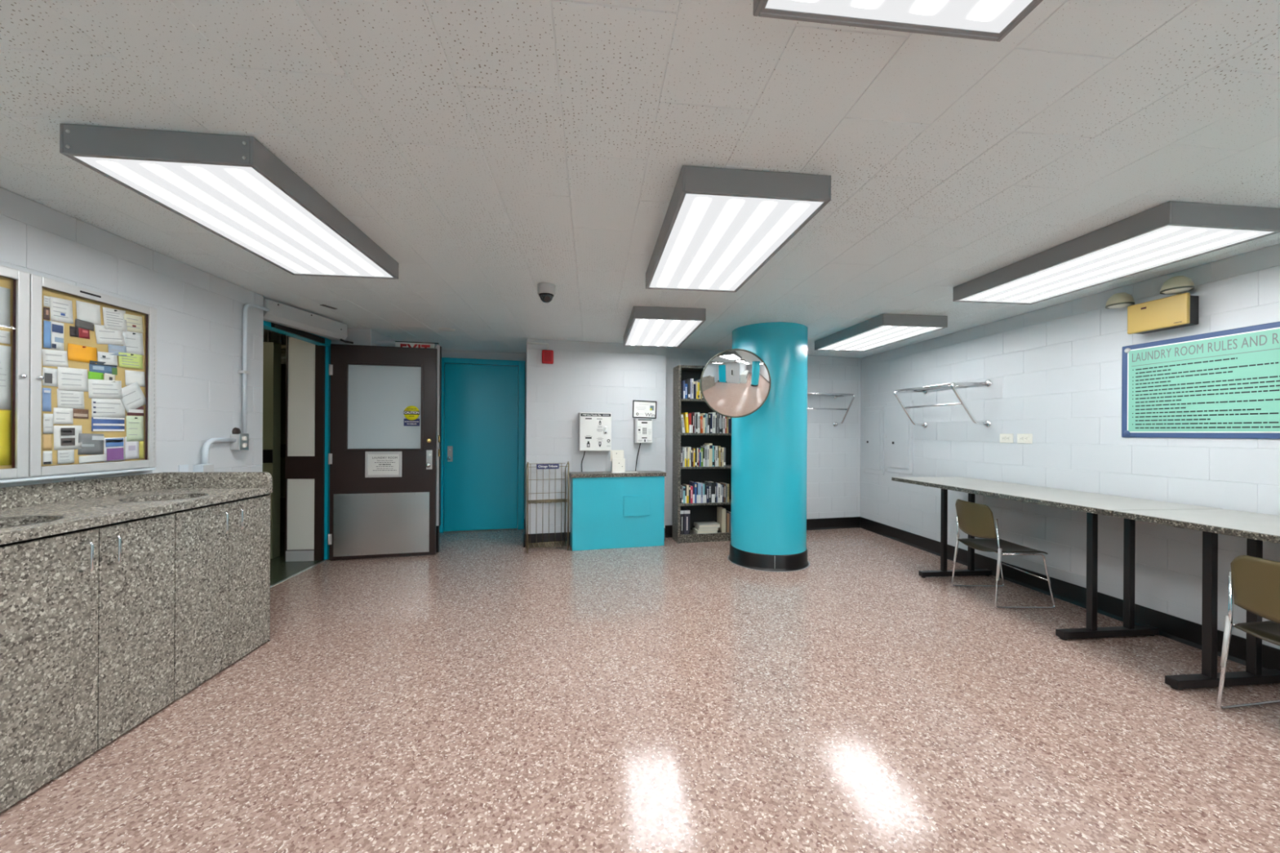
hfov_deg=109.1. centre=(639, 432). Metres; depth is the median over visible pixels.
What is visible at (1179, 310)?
emergency light
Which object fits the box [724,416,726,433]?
book
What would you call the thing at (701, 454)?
book
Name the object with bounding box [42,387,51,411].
notice
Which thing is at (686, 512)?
binder
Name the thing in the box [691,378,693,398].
book
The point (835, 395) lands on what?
rack
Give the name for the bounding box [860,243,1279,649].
wall
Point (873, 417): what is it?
electrical panel
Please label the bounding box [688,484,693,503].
book
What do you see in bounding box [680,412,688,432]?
book
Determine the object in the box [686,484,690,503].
book
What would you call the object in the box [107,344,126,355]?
notice
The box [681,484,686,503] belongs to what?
book
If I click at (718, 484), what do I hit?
book
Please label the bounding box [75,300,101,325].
notice
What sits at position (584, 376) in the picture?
wall
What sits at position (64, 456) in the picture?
notice
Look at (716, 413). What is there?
book
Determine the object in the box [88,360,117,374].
photo card
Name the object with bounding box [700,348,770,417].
convex mirror
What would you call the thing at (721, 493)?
book
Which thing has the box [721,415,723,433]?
book
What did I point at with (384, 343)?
frame
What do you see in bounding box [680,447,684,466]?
book
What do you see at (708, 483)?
book
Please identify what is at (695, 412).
book
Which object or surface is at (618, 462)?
holder
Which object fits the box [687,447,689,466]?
book
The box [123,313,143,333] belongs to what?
notice
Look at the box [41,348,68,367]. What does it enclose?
notice
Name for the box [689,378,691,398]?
book
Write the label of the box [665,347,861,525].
wall
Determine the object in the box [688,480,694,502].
book
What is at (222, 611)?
base cabinet
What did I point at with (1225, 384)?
sign
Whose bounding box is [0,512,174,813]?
base cabinet
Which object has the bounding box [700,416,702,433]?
book
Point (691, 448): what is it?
book
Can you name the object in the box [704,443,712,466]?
book
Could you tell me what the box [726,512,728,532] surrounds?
book
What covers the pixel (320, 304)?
ceiling slot
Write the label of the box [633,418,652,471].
machine
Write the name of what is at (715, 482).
book
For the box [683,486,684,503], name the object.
book
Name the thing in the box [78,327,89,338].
business card
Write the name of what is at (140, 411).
business card
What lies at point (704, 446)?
book
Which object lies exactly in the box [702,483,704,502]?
book
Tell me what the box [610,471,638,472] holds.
leaflet
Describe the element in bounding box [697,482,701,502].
book
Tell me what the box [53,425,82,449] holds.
notice
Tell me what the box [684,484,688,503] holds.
book
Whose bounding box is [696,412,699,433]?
book
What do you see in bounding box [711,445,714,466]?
book
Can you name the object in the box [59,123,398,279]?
ceiling light
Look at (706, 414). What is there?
book
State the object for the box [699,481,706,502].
book
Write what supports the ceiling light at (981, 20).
attached to the ceiling
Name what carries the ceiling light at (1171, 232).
attached to the ceiling
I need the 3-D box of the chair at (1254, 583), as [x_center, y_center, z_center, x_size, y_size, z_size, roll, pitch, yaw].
[3.136,0.988,2.059,0.507,0.799,0.515,0,0,-9]
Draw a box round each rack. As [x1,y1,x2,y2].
[525,461,569,553]
[807,392,855,426]
[893,379,991,428]
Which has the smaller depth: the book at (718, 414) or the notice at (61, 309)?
the notice at (61, 309)
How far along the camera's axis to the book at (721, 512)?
5.79 m
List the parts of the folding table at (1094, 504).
leg, leg, leg, leg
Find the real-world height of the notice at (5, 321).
0.179 m
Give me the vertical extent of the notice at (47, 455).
0.064 m
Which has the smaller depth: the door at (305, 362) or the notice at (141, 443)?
the notice at (141, 443)
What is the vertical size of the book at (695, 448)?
0.236 m
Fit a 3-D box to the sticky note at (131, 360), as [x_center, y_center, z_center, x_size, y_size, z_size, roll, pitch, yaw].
[-2.942,-0.412,2.642,0.012,0.088,0.139,0,0,-6]
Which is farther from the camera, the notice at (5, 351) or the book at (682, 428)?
the book at (682, 428)
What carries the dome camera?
attached to the ceiling
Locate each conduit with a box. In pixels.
[200,437,236,464]
[237,302,269,433]
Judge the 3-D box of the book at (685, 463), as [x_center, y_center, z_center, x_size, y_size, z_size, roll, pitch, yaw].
[0.549,0.309,5.740,0.021,0.243,0.184,0,0,-11]
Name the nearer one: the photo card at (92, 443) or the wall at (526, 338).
the photo card at (92, 443)
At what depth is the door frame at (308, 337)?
4.81 m
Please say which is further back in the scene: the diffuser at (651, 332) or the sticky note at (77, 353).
the diffuser at (651, 332)
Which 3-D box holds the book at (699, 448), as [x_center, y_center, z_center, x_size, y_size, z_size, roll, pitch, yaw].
[0.735,0.316,5.773,0.014,0.230,0.177,0,0,-11]
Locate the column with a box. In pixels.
[727,322,809,572]
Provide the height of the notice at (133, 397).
0.186 m
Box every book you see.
[680,380,684,398]
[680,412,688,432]
[680,414,684,432]
[680,446,686,466]
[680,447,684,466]
[680,450,682,466]
[680,484,683,503]
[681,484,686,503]
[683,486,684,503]
[684,378,690,398]
[684,383,687,398]
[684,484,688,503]
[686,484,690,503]
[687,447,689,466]
[688,413,691,433]
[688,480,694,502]
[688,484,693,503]
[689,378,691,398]
[689,412,694,433]
[690,448,692,466]
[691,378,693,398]
[691,413,693,433]
[691,447,697,466]
[691,448,693,466]
[692,528,717,533]
[693,379,695,398]
[693,481,696,502]
[693,521,719,528]
[694,412,696,433]
[694,526,718,530]
[695,379,700,399]
[695,381,697,399]
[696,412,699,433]
[696,482,697,502]
[697,382,699,399]
[697,448,699,466]
[697,481,702,502]
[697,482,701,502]
[698,447,702,466]
[698,448,701,466]
[699,413,705,433]
[699,447,704,466]
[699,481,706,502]
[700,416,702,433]
[700,445,707,466]
[702,444,709,466]
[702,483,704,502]
[703,480,711,502]
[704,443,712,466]
[706,413,707,433]
[706,484,708,502]
[707,413,709,433]
[710,412,715,433]
[710,413,712,433]
[710,480,715,502]
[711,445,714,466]
[714,445,717,466]
[715,413,716,433]
[715,482,716,502]
[715,483,717,502]
[716,413,718,433]
[716,445,720,466]
[716,506,725,533]
[717,483,720,502]
[718,413,721,433]
[718,414,719,433]
[718,482,725,502]
[720,447,724,466]
[720,484,722,502]
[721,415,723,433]
[722,416,724,433]
[722,482,727,502]
[723,447,725,466]
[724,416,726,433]
[725,510,730,532]
[726,417,728,433]
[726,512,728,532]
[727,484,728,502]
[728,417,730,433]
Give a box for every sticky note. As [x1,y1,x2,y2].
[67,342,97,364]
[118,351,142,368]
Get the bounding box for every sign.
[395,341,439,348]
[1121,321,1279,439]
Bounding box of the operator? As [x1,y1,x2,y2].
[263,298,353,343]
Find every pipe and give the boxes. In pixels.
[266,331,285,348]
[279,334,285,349]
[280,354,285,364]
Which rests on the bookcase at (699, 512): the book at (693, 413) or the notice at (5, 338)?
the book at (693, 413)
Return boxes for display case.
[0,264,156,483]
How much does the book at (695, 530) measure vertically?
0.034 m
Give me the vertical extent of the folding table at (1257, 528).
0.920 m
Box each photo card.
[42,367,57,386]
[43,306,49,319]
[72,408,88,418]
[77,433,104,454]
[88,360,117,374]
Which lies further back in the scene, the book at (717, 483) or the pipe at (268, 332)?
the book at (717, 483)
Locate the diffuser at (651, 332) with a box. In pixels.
[625,318,702,346]
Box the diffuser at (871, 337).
[818,325,942,351]
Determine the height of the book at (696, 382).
0.219 m
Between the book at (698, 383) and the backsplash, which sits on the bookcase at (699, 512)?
the book at (698, 383)
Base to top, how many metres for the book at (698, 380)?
0.244 m
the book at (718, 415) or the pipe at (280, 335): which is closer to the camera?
the pipe at (280, 335)
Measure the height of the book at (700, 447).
0.236 m
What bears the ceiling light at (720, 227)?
attached to the ceiling
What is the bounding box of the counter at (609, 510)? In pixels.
[568,471,666,551]
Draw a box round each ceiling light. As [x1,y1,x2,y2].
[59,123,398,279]
[623,306,706,346]
[645,165,831,292]
[753,0,1043,41]
[814,313,947,351]
[952,200,1279,304]
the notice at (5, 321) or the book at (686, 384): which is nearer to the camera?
the notice at (5, 321)
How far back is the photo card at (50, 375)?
2.25 m
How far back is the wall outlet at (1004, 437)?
4.30 m
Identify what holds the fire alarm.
attached to the wall at (584, 376)
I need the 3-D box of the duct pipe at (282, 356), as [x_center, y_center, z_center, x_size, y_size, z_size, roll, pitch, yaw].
[-4.637,-0.808,4.942,2.200,0.109,0.109,0,0,-6]
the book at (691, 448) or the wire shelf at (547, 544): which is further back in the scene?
the book at (691, 448)
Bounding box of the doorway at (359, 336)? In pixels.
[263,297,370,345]
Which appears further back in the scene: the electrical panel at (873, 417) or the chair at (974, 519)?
the electrical panel at (873, 417)
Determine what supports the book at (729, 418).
on the bookcase at (699, 512)
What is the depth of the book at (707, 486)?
5.71 m
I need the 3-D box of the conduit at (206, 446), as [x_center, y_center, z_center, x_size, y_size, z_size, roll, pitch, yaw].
[-3.014,0.132,3.262,0.033,0.182,0.281,0,0,-6]
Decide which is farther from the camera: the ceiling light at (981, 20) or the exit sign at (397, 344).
the exit sign at (397, 344)
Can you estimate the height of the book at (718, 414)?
0.243 m
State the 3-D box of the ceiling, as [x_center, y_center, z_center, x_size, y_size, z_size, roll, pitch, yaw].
[-0.433,-1.163,-2.510,9.400,0.120,19.300,0,0,-6]
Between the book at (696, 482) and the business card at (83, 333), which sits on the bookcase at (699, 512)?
the book at (696, 482)
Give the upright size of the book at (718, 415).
0.236 m
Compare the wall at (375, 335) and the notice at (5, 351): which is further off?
the wall at (375, 335)
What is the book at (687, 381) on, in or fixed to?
on the bookcase at (699, 512)
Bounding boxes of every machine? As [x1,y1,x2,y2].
[577,412,611,471]
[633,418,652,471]
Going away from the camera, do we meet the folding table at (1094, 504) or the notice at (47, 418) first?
the notice at (47, 418)
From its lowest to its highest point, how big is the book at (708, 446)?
0.271 m
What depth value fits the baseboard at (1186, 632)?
3.51 m
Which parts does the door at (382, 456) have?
kick plate, sign frame, sign panel, window trim, pane, knob, lock plate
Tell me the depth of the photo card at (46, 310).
2.23 m
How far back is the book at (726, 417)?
5.77 m
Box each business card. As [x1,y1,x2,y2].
[69,325,79,337]
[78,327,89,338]
[88,371,103,379]
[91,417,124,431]
[97,351,117,365]
[104,373,115,382]
[127,406,143,415]
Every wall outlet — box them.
[1000,433,1013,443]
[1017,433,1032,443]
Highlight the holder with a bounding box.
[610,449,625,471]
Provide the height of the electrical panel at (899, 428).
0.910 m
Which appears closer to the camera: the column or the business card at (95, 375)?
the business card at (95, 375)
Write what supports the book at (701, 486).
on the bookcase at (699, 512)
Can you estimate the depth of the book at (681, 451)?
5.65 m
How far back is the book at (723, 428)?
5.75 m
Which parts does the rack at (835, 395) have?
hanging rail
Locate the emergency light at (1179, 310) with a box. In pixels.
[1105,275,1199,333]
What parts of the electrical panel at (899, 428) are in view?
door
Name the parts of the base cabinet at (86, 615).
door, handle, handle, door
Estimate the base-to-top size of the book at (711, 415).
0.246 m
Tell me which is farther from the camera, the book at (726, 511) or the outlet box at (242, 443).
the book at (726, 511)
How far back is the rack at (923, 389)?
4.77 m
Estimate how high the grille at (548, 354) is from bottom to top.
0.115 m
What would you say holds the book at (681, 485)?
on the bookcase at (699, 512)
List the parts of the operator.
arm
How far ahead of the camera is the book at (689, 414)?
5.66 m
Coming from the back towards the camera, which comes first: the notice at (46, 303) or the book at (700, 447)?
the book at (700, 447)
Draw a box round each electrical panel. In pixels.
[863,405,884,475]
[884,400,913,475]
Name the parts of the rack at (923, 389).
hanging rail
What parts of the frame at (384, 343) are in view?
post, post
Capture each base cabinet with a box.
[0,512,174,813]
[170,493,271,700]
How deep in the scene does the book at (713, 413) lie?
5.72 m
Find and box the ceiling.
[0,0,1279,358]
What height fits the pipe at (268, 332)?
0.192 m
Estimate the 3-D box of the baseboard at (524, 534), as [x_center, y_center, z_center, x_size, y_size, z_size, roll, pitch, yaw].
[-1.487,1.283,5.851,0.022,0.155,0.961,0,0,-15]
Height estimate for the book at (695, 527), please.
0.030 m
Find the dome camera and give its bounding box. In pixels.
[537,282,555,302]
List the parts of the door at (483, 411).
lock plate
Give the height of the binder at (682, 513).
0.300 m
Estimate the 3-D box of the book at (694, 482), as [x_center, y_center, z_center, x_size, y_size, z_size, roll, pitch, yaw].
[0.679,0.759,5.760,0.019,0.255,0.157,0,0,-11]
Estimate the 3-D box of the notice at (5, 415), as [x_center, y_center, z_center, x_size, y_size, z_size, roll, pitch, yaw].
[-2.889,0.026,2.033,0.002,0.250,0.133,0,0,-6]
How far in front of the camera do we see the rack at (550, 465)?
5.27 m
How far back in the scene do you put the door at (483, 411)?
6.26 m
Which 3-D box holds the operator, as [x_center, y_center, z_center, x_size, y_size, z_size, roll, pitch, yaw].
[-3.060,-1.003,4.232,0.139,0.191,0.956,0,0,6]
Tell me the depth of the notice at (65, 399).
2.34 m
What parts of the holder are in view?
panel, panel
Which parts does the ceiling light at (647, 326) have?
frame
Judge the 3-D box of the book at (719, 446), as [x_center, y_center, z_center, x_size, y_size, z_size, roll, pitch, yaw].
[0.989,0.305,5.815,0.024,0.255,0.159,0,0,-11]
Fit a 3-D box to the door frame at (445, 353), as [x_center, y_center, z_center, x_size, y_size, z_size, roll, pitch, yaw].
[-2.198,0.122,6.364,1.231,2.470,0.150,0,0,-14]
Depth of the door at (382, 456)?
4.88 m
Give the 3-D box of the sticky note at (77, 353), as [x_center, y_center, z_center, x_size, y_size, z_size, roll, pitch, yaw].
[-2.918,-0.410,2.393,0.013,0.086,0.135,0,0,-6]
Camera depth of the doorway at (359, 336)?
4.92 m
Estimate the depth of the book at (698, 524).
5.76 m
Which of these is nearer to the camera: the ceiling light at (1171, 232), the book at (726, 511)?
the ceiling light at (1171, 232)
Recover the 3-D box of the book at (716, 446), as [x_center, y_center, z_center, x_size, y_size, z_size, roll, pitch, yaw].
[0.943,0.305,5.823,0.031,0.255,0.197,0,0,-11]
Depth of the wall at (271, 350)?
4.84 m
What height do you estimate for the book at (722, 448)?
0.236 m
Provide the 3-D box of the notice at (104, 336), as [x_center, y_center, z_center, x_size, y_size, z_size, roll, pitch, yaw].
[-2.937,-0.538,2.529,0.004,0.122,0.163,0,0,-6]
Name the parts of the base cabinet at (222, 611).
door, handle, handle, door, panel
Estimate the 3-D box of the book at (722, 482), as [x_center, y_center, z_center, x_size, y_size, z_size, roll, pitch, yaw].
[1.078,0.771,5.841,0.021,0.236,0.171,0,0,-11]
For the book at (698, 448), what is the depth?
5.69 m
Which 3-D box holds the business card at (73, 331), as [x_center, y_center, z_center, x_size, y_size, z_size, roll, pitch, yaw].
[-2.921,-0.518,2.354,0.002,0.054,0.042,0,0,-4]
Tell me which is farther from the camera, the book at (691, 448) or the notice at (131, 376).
the book at (691, 448)
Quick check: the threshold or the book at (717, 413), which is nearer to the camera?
the threshold
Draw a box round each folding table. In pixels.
[891,476,1222,639]
[1113,509,1279,690]
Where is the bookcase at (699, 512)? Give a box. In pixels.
[671,364,731,543]
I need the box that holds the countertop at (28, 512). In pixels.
[0,471,272,545]
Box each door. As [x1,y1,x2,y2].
[284,335,325,561]
[328,343,437,559]
[440,357,524,533]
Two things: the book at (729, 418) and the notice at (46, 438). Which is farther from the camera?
the book at (729, 418)
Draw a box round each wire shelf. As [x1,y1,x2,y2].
[526,498,568,503]
[528,541,568,549]
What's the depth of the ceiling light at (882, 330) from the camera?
4.53 m
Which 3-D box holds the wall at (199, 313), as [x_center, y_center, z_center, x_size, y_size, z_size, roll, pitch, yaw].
[-2.896,0.117,1.229,0.122,2.470,5.050,0,0,-6]
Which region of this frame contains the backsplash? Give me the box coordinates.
[0,472,162,509]
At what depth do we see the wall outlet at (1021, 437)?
4.12 m
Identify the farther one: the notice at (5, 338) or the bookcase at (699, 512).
the bookcase at (699, 512)
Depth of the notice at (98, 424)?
2.52 m
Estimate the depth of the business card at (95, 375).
2.46 m
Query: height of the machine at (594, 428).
0.713 m
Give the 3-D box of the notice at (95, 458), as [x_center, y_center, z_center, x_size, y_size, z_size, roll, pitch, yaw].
[-2.932,0.143,2.445,0.002,0.043,0.136,0,0,-5]
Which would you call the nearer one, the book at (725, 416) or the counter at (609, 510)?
the counter at (609, 510)
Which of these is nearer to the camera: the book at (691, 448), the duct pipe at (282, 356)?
the duct pipe at (282, 356)
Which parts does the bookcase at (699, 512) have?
shelf, shelf, shelf, shelf, shelf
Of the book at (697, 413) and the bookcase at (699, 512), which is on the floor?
the bookcase at (699, 512)
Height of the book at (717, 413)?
0.249 m
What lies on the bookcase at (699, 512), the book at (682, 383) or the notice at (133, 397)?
the book at (682, 383)
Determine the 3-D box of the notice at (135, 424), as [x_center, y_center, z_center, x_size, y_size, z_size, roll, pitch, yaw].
[-2.948,-0.020,2.668,0.013,0.148,0.100,0,1,-6]
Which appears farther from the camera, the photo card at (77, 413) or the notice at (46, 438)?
the photo card at (77, 413)
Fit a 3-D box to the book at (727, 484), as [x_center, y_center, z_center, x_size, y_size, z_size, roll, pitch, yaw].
[1.098,0.774,5.856,0.021,0.230,0.183,0,0,-11]
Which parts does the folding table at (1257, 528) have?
leg, leg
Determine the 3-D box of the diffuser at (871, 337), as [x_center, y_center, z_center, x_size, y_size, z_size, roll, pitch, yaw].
[2.475,-0.983,4.849,0.603,0.004,1.248,0,0,-6]
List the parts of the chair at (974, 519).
backrest, frame, seat, frame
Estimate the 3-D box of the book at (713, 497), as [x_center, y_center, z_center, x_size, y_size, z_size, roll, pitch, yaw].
[0.905,0.761,5.810,0.043,0.255,0.167,0,0,-11]
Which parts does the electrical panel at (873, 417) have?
door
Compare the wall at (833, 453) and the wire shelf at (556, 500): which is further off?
the wall at (833, 453)
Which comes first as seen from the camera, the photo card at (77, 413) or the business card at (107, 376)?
the photo card at (77, 413)
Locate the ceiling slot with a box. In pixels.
[320,304,337,309]
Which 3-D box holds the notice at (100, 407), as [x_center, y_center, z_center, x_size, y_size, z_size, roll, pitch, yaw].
[-2.939,-0.133,2.524,0.004,0.105,0.175,0,1,-6]
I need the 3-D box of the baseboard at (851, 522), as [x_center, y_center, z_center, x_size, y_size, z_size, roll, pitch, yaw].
[1.766,1.303,6.282,2.966,0.155,0.022,0,0,-14]
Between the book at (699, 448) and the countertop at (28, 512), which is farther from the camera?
the book at (699, 448)
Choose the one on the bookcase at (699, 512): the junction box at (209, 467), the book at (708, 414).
the book at (708, 414)
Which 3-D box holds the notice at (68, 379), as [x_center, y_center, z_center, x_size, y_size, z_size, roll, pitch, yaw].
[-2.920,-0.271,2.349,0.004,0.122,0.139,0,0,-6]
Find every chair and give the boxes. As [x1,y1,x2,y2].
[951,499,1055,608]
[1216,555,1279,710]
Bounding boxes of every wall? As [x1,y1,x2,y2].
[0,186,263,487]
[262,342,280,559]
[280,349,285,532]
[370,328,396,346]
[524,337,532,539]
[526,338,666,533]
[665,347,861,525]
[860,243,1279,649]
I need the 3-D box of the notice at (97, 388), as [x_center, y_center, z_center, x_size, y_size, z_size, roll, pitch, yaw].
[-2.934,-0.235,2.504,0.004,0.111,0.177,0,0,-6]
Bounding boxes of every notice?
[0,286,10,328]
[0,329,10,344]
[0,345,11,409]
[0,410,11,465]
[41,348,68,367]
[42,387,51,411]
[42,434,52,449]
[43,295,50,307]
[43,320,51,348]
[43,413,53,433]
[43,450,52,464]
[49,296,73,324]
[49,320,64,351]
[53,407,73,424]
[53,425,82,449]
[57,366,88,391]
[57,388,84,408]
[57,449,74,464]
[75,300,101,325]
[75,318,93,331]
[79,453,106,463]
[88,378,122,399]
[91,398,125,417]
[93,324,125,345]
[102,306,127,331]
[103,437,124,462]
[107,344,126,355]
[115,382,145,413]
[122,331,144,355]
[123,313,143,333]
[124,369,145,386]
[124,436,139,459]
[126,415,143,441]
[139,441,144,458]
[632,400,657,418]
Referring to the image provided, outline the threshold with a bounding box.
[270,559,328,587]
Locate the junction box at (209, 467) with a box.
[177,463,213,471]
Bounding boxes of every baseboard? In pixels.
[523,519,525,547]
[528,528,665,547]
[665,516,860,537]
[859,516,1279,671]
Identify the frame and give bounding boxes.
[263,320,331,559]
[374,341,441,552]
[441,349,525,532]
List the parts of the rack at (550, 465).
frame, name plate, frame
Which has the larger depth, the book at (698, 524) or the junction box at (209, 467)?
the book at (698, 524)
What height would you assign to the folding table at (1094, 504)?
0.920 m
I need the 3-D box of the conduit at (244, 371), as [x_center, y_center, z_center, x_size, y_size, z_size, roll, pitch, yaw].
[-3.057,-0.498,3.611,0.047,1.038,0.270,0,0,-6]
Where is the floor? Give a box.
[0,527,1279,852]
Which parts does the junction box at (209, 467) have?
plate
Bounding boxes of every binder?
[680,507,689,534]
[680,508,684,534]
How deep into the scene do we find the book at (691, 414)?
5.66 m
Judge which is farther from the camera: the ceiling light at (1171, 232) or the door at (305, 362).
the door at (305, 362)
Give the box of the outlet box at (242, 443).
[230,427,248,450]
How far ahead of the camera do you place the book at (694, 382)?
5.68 m
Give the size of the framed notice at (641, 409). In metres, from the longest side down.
0.305 x 0.219 x 0.020 m
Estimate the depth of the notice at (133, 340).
2.66 m
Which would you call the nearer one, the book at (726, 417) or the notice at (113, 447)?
the notice at (113, 447)
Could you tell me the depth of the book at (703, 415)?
5.70 m
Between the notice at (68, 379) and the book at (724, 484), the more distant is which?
the book at (724, 484)
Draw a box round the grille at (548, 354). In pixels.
[544,351,551,361]
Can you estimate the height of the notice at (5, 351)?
0.290 m
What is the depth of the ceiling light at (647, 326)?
4.27 m
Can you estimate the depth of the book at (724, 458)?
5.75 m
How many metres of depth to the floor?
2.13 m
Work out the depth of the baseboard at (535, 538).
5.44 m
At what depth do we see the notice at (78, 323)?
2.40 m
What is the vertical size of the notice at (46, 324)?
0.133 m

